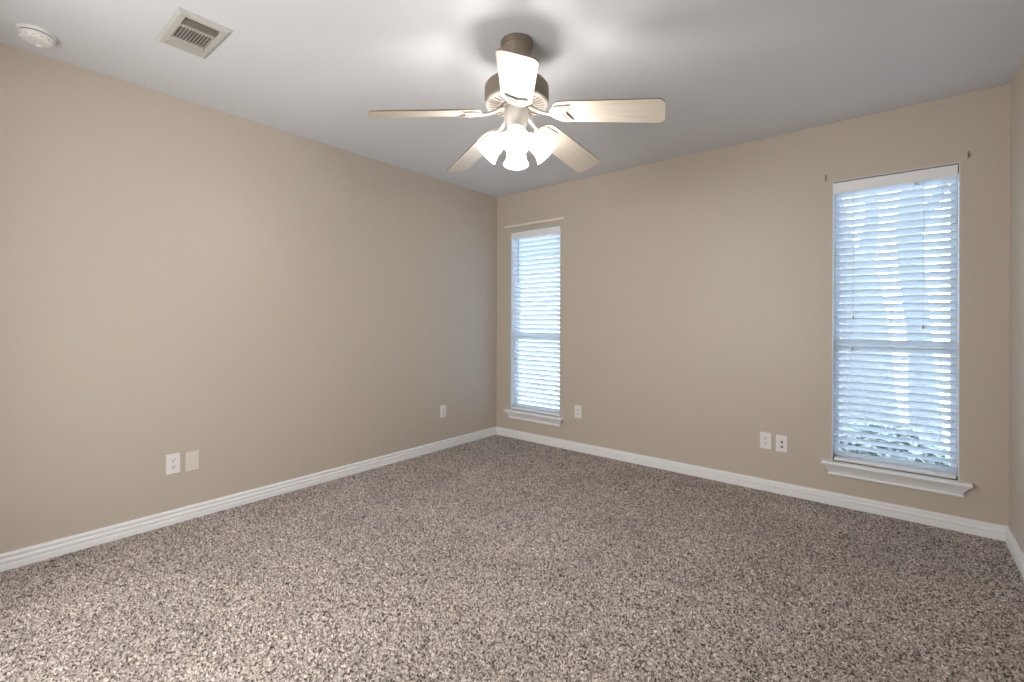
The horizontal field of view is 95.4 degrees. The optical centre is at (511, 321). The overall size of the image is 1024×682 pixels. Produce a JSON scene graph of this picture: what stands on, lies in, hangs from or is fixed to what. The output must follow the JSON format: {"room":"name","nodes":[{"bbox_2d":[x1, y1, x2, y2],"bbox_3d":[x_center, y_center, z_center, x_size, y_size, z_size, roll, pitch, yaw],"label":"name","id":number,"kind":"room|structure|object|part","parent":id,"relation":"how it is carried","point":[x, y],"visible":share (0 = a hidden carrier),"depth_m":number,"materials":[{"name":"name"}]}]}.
{"room":"empty bedroom","nodes":[
{"label":"empty bedroom","id":0,"kind":"room"},
{"bbox_2d":[0,42,496,553],"bbox_3d":[-1.459,-0.063,3.331,0.120,2.440,4.200,0,0,40],"label":"wall","id":1,"kind":"structure","parent":0,"point":[178,275],"depth_m":2.77,"materials":[{"name":"paint"}]},
{"bbox_2d":[166,453,180,474],"bbox_3d":[-1.934,0.812,2.661,0.008,0.114,0.070,0,0,40],"label":"wall outlet","id":2,"kind":"object","parent":1,"relation":"attached to","point":[173,461],"visible":1,"depth_m":2.66,"materials":[{"name":"white plastic"}]},
{"bbox_2d":[170,458,176,462],"bbox_3d":[-1.932,0.793,2.660,0.003,0.027,0.034,0,0,40],"label":"receptacle","id":3,"kind":"object","parent":2,"relation":"attached to","point":[172,460],"depth_m":2.66,"materials":[{"name":"white plastic"}]},
{"bbox_2d":[170,464,176,469],"bbox_3d":[-1.932,0.832,2.660,0.003,0.027,0.034,0,0,40],"label":"receptacle","id":4,"kind":"object","parent":2,"relation":"attached to","point":[172,466],"depth_m":2.66,"materials":[{"name":"white plastic"}]},
{"bbox_2d":[186,450,199,471],"bbox_3d":[-1.874,0.818,2.734,0.007,0.114,0.070,0,0,40],"label":"blank wall plate","id":5,"kind":"object","parent":1,"relation":"attached to","point":[192,457],"visible":1,"depth_m":2.73,"materials":[{"name":"beige plastic"}]},
{"bbox_2d":[0,427,495,571],"bbox_3d":[-1.415,1.117,3.283,0.016,0.079,3.950,0,0,40],"label":"baseboard","id":6,"kind":"structure","parent":1,"relation":"attached to","point":[10,560],"depth_m":2.76,"materials":[{"name":"paint"}]},
{"bbox_2d":[440,405,445,417],"bbox_3d":[-0.625,0.819,4.242,0.008,0.114,0.070,0,0,40],"label":"wall outlet","id":7,"kind":"object","parent":1,"relation":"attached to","point":[442,407],"visible":1,"depth_m":4.23,"materials":[{"name":"white plastic"}]},
{"bbox_2d":[0,435,1023,681],"bbox_3d":[-0.178,1.209,1.929,3.888,0.104,4.720,0,0,40],"label":"floor","id":8,"kind":"structure","parent":0,"point":[495,558],"depth_m":2.02,"materials":[{"name":"carpet"}]},
{"bbox_2d":[0,0,1023,197],"bbox_3d":[-0.169,-1.329,1.930,3.888,0.100,4.720,0,0,40],"label":"ceiling","id":9,"kind":"structure","parent":0,"point":[726,73],"depth_m":2.29,"materials":[{"name":"paint"}]},
{"bbox_2d":[15,23,56,48],"bbox_3d":[-2.117,-1.262,2.073,0.131,0.050,0.131,0,0,40],"label":"smoke detector","id":10,"kind":"object","parent":9,"relation":"attached to","point":[41,38],"visible":1,"depth_m":2.05,"materials":[{"name":"white plastic"}]},
{"bbox_2d":[155,7,231,58],"bbox_3d":[-1.429,-1.274,2.087,0.343,0.020,0.201,0,0,40],"label":"ceiling vent","id":11,"kind":"object","parent":9,"relation":"in","point":[189,32],"visible":1,"depth_m":2.07,"materials":[{"name":"metal"}]},
{"bbox_3d":[-1.529,-1.276,2.170,0.023,0.003,0.133,0,0,40],"label":"blade","id":12,"kind":"part","parent":11,"relation":"part of","materials":[{"name":"metal"}]},
{"bbox_3d":[-1.517,-1.276,2.160,0.023,0.003,0.133,0,0,40],"label":"blade","id":13,"kind":"part","parent":11,"relation":"part of","materials":[{"name":"metal"}]},
{"bbox_3d":[-1.504,-1.276,2.150,0.023,0.003,0.133,0,0,40],"label":"blade","id":14,"kind":"part","parent":11,"relation":"part of","materials":[{"name":"metal"}]},
{"bbox_3d":[-1.492,-1.276,2.140,0.023,0.003,0.133,0,0,40],"label":"blade","id":15,"kind":"part","parent":11,"relation":"part of","materials":[{"name":"metal"}]},
{"bbox_3d":[-1.365,-1.277,2.034,0.010,0.008,0.133,0,0,40],"label":"blade","id":16,"kind":"part","parent":11,"relation":"part of","materials":[{"name":"white metal"}]},
{"bbox_3d":[-1.350,-1.277,2.022,0.010,0.008,0.133,0,0,40],"label":"blade","id":17,"kind":"part","parent":11,"relation":"part of","materials":[{"name":"white metal"}]},
{"bbox_2d":[368,33,665,171],"bbox_3d":[0.050,-1.001,2.168,1.256,0.554,1.211,0,0,40],"label":"ceiling fan","id":18,"kind":"object","parent":9,"relation":"hanging from","point":[517,93],"visible":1,"depth_m":2.05,"materials":[{"name":"grey metal"}]},
{"bbox_3d":[-0.372,-0.903,2.023,0.485,0.006,0.144,-8,15,-16],"label":"fan blade","id":19,"kind":"part","parent":18,"relation":"part of","materials":[{"name":"beige wood"}]},
{"bbox_3d":[-0.195,-0.902,2.481,0.144,0.006,0.485,-18,2,-33],"label":"fan blade","id":20,"kind":"part","parent":18,"relation":"part of","materials":[{"name":"beige wood"}]},
{"bbox_3d":[-0.095,-0.951,2.102,0.132,0.065,0.018,0,0,-16],"label":"blade arm","id":21,"kind":"part","parent":18,"relation":"part of","materials":[{"name":"white metal"}]},
{"bbox_3d":[-0.076,-0.815,2.134,0.081,0.083,0.056,0,0,0],"label":"bulb","id":22,"kind":"part","parent":18,"relation":"part of","materials":[{"name":"white glass"}]},
{"bbox_3d":[-0.042,-0.951,2.236,0.018,0.065,0.132,0,0,-32],"label":"blade arm","id":23,"kind":"part","parent":18,"relation":"part of","materials":[{"name":"white metal"}]},
{"bbox_3d":[-0.042,-0.847,2.134,0.056,0.048,0.053,0,0,0],"label":"light arm","id":24,"kind":"part","parent":18,"relation":"part of","materials":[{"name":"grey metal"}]},
{"bbox_3d":[0.021,-0.815,2.231,0.056,0.083,0.081,0,0,0],"label":"bulb","id":25,"kind":"part","parent":18,"relation":"part of","materials":[{"name":"white glass"}]},
{"bbox_3d":[0.020,-0.815,2.037,0.056,0.083,0.081,0,0,0],"label":"bulb","id":26,"kind":"part","parent":18,"relation":"part of","materials":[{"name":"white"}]},
{"bbox_3d":[0.020,-0.847,2.071,0.053,0.048,0.056,0,0,0],"label":"light arm","id":27,"kind":"part","parent":18,"relation":"part of","materials":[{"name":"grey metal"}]},
{"bbox_3d":[0.018,-0.890,1.726,0.144,0.006,0.485,14,8,-2],"label":"fan blade","id":28,"kind":"part","parent":18,"relation":"part of","materials":[{"name":"white wood"}]},
{"bbox_3d":[0.083,-0.846,2.134,0.056,0.048,0.053,0,0,0],"label":"light arm","id":29,"kind":"part","parent":18,"relation":"part of","materials":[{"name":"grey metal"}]},
{"bbox_3d":[0.099,-0.950,2.226,0.018,0.065,0.132,0,0,40],"label":"blade arm","id":30,"kind":"part","parent":18,"relation":"part of","materials":[{"name":"beige metal"}]},
{"bbox_3d":[0.117,-0.815,2.134,0.081,0.083,0.056,0,0,0],"label":"bulb","id":31,"kind":"part","parent":18,"relation":"part of","materials":[{"name":"white glass"}]},
{"bbox_3d":[0.134,-0.950,2.093,0.132,0.065,0.018,0,0,20],"label":"blade arm","id":32,"kind":"part","parent":18,"relation":"part of","materials":[{"name":"beige metal"}]},
{"bbox_3d":[0.285,-0.903,2.445,0.144,0.006,0.485,-19,-20,36],"label":"fan blade","id":33,"kind":"part","parent":18,"relation":"part of","materials":[{"name":"beige wood"}]},
{"bbox_3d":[0.404,-0.900,1.994,0.485,0.006,0.144,9,-13,20],"label":"fan blade","id":34,"kind":"part","parent":18,"relation":"part of","materials":[{"name":"beige wood"}]},
{"bbox_2d":[496,84,1009,525],"bbox_3d":[1.290,-0.052,3.698,3.648,2.440,0.130,0,0,40],"label":"wall","id":35,"kind":"structure","parent":0,"point":[696,289],"depth_m":3.30,"materials":[{"name":"paint"}]},
{"bbox_2d":[503,224,563,426],"bbox_3d":[0.242,0.035,4.530,0.692,1.871,0.182,0,0,40],"label":"window","id":36,"kind":"structure","parent":35,"relation":"in","point":[552,420],"depth_m":4.69,"materials":[{"name":"plastic"}]},
{"bbox_3d":[0.222,0.894,4.510,0.692,0.020,0.130,0,0,40],"label":"sill","id":37,"kind":"part","parent":36,"relation":"part of","materials":[{"name":"paint"}]},
{"bbox_2d":[511,226,559,415],"bbox_3d":[0.236,-0.003,4.523,0.586,1.772,0.068,0,0,40],"label":"window blind","id":38,"kind":"object","parent":36,"relation":"attached to","point":[535,245],"visible":0.91,"depth_m":4.52,"materials":[{"name":"paint"}]},
{"bbox_3d":[0.074,0.006,4.667,0.002,1.715,0.053,0,0,40],"label":"ladder cord","id":39,"kind":"part","parent":38,"relation":"part of","materials":[{"name":"fabric"}]},
{"bbox_3d":[0.237,0.873,4.528,0.570,0.020,0.046,0,0,40],"label":"rail","id":40,"kind":"part","parent":38,"relation":"part of","materials":[{"name":"paint"}]},
{"bbox_3d":[0.232,0.007,4.536,0.002,1.715,0.053,0,0,40],"label":"ladder cord","id":41,"kind":"part","parent":38,"relation":"part of","materials":[{"name":"fabric"}]},
{"bbox_3d":[0.408,0.007,4.391,0.002,1.715,0.053,0,0,40],"label":"ladder cord","id":42,"kind":"part","parent":38,"relation":"part of","materials":[{"name":"fabric"}]},
{"bbox_3d":[0.271,0.499,4.568,0.558,0.745,0.020,0,0,40],"label":"sash","id":43,"kind":"part","parent":36,"relation":"part of","materials":[{"name":"plastic"}]},
{"bbox_2d":[505,217,566,229],"bbox_3d":[0.214,-0.942,4.473,0.704,0.040,0.052,0,0,40],"label":"curtain rod","id":44,"kind":"object","parent":35,"relation":"attached to","point":[558,218],"visible":1,"depth_m":4.43,"materials":[{"name":"metal"}]},
{"bbox_2d":[575,405,580,417],"bbox_3d":[0.592,0.811,4.182,0.070,0.114,0.008,0,0,40],"label":"wall outlet","id":45,"kind":"object","parent":35,"relation":"attached to","point":[577,407],"visible":1,"depth_m":4.18,"materials":[{"name":"white plastic"}]},
{"bbox_2d":[496,426,1008,540],"bbox_3d":[1.238,1.128,3.640,3.648,0.079,0.016,0,0,40],"label":"baseboard","id":46,"kind":"structure","parent":35,"relation":"attached to","point":[955,523],"depth_m":3.12,"materials":[{"name":"paint"}]},
{"bbox_2d":[760,432,770,449],"bbox_3d":[1.754,0.823,3.221,0.070,0.114,0.008,0,0,40],"label":"wall outlet","id":47,"kind":"object","parent":35,"relation":"attached to","point":[765,438],"visible":1,"depth_m":3.22,"materials":[{"name":"white plastic"}]},
{"bbox_2d":[776,434,786,452],"bbox_3d":[1.825,0.829,3.157,0.070,0.114,0.015,0,0,40],"label":"jack plate","id":48,"kind":"object","parent":35,"relation":"attached to","point":[781,440],"visible":1,"depth_m":3.16,"materials":[{"name":"white plastic"}]},
{"bbox_2d":[821,162,972,497],"bbox_3d":[2.303,0.042,2.825,0.690,1.871,0.182,0,0,40],"label":"window","id":49,"kind":"structure","parent":35,"relation":"in","point":[934,484],"depth_m":2.74,"materials":[{"name":"plastic"}]},
{"bbox_3d":[2.332,0.506,2.862,0.556,0.745,0.020,0,0,40],"label":"sash","id":50,"kind":"part","parent":49,"relation":"part of","materials":[{"name":"plastic"}]},
{"bbox_3d":[2.351,-0.353,2.882,0.556,1.046,0.020,0,0,40],"label":"sash","id":51,"kind":"part","parent":49,"relation":"part of","materials":[{"name":"plastic"}]},
{"bbox_2d":[833,164,958,478],"bbox_3d":[2.296,0.004,2.818,0.582,1.772,0.067,0,0,40],"label":"window blind","id":52,"kind":"object","parent":49,"relation":"attached to","point":[945,175],"visible":1,"depth_m":2.81,"materials":[{"name":"paint"}]},
{"bbox_3d":[2.135,0.013,2.961,0.002,1.715,0.053,0,0,40],"label":"ladder cord","id":53,"kind":"part","parent":52,"relation":"part of","materials":[{"name":"fabric"}]},
{"bbox_3d":[2.135,-0.327,2.920,0.002,0.985,0.002,0,0,40],"label":"lift cord","id":54,"kind":"part","parent":52,"relation":"part of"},
{"bbox_3d":[2.139,-0.427,2.917,0.002,0.785,0.002,0,0,40],"label":"lift cord","id":55,"kind":"part","parent":52,"relation":"part of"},
{"bbox_3d":[2.293,0.014,2.831,0.002,1.715,0.053,0,0,40],"label":"ladder cord","id":56,"kind":"part","parent":52,"relation":"part of","materials":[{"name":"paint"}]},
{"bbox_3d":[2.298,0.880,2.823,0.568,0.020,0.046,0,0,40],"label":"rail","id":57,"kind":"part","parent":52,"relation":"part of","materials":[{"name":"paint"}]},
{"bbox_3d":[2.392,-0.398,2.708,0.002,0.840,0.002,0,0,40],"label":"lift cord","id":58,"kind":"part","parent":52,"relation":"part of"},
{"bbox_3d":[2.468,0.014,2.686,0.002,1.715,0.053,0,0,40],"label":"ladder cord","id":59,"kind":"part","parent":52,"relation":"part of","materials":[{"name":"fabric"}]},
{"bbox_3d":[2.283,0.901,2.804,0.690,0.020,0.130,0,0,40],"label":"sill","id":60,"kind":"part","parent":49,"relation":"part of","materials":[{"name":"paint"}]},
{"bbox_2d":[1009,56,1023,552],"bbox_3d":[1.444,-0.053,0.929,0.120,2.440,4.200,0,0,40],"label":"wall","id":61,"kind":"structure","parent":0,"point":[1016,308],"depth_m":2.32,"materials":[{"name":"paint"}]},
{"bbox_2d":[1005,527,1023,578],"bbox_3d":[1.383,1.127,0.967,0.016,0.079,3.950,0,0,40],"label":"baseboard","id":62,"kind":"structure","parent":61,"relation":"attached to","point":[1013,546],"depth_m":2.28,"materials":[{"name":"paint"}]},
{"label":"outside","id":63,"kind":"structure","parent":0,"visible":0},
{"bbox_2d":[520,340,949,448],"bbox_3d":[12.636,1.525,20.275,60.000,0.100,39.850,0,0,40],"label":"patio","id":64,"kind":"structure","parent":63,"point":[937,355],"depth_m":10.84,"materials":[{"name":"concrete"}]},
{"bbox_2d":[840,194,898,430],"bbox_3d":[3.615,-0.692,5.074,1.811,4.269,0.983,0,0,40],"label":"tree","id":65,"kind":"object","parent":64,"relation":"on","point":[877,360],"visible":0.02,"depth_m":4.79,"materials":[{"name":"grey plant"}]},
{"bbox_2d":[840,419,949,466],"bbox_3d":[3.338,1.161,4.015,0.990,0.596,0.546,0,0,40],"label":"shrub","id":66,"kind":"object","parent":64,"relation":"on","point":[859,423],"visible":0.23,"depth_m":3.94,"materials":[{"name":"green plant"}]},
{"bbox_2d":[895,184,948,442],"bbox_3d":[5.096,-0.967,5.441,1.833,4.824,1.566,0,0,40],"label":"tree","id":67,"kind":"object","parent":64,"relation":"on","point":[911,354],"visible":0.02,"depth_m":5.53,"materials":[{"name":"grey plant"}]}
]}

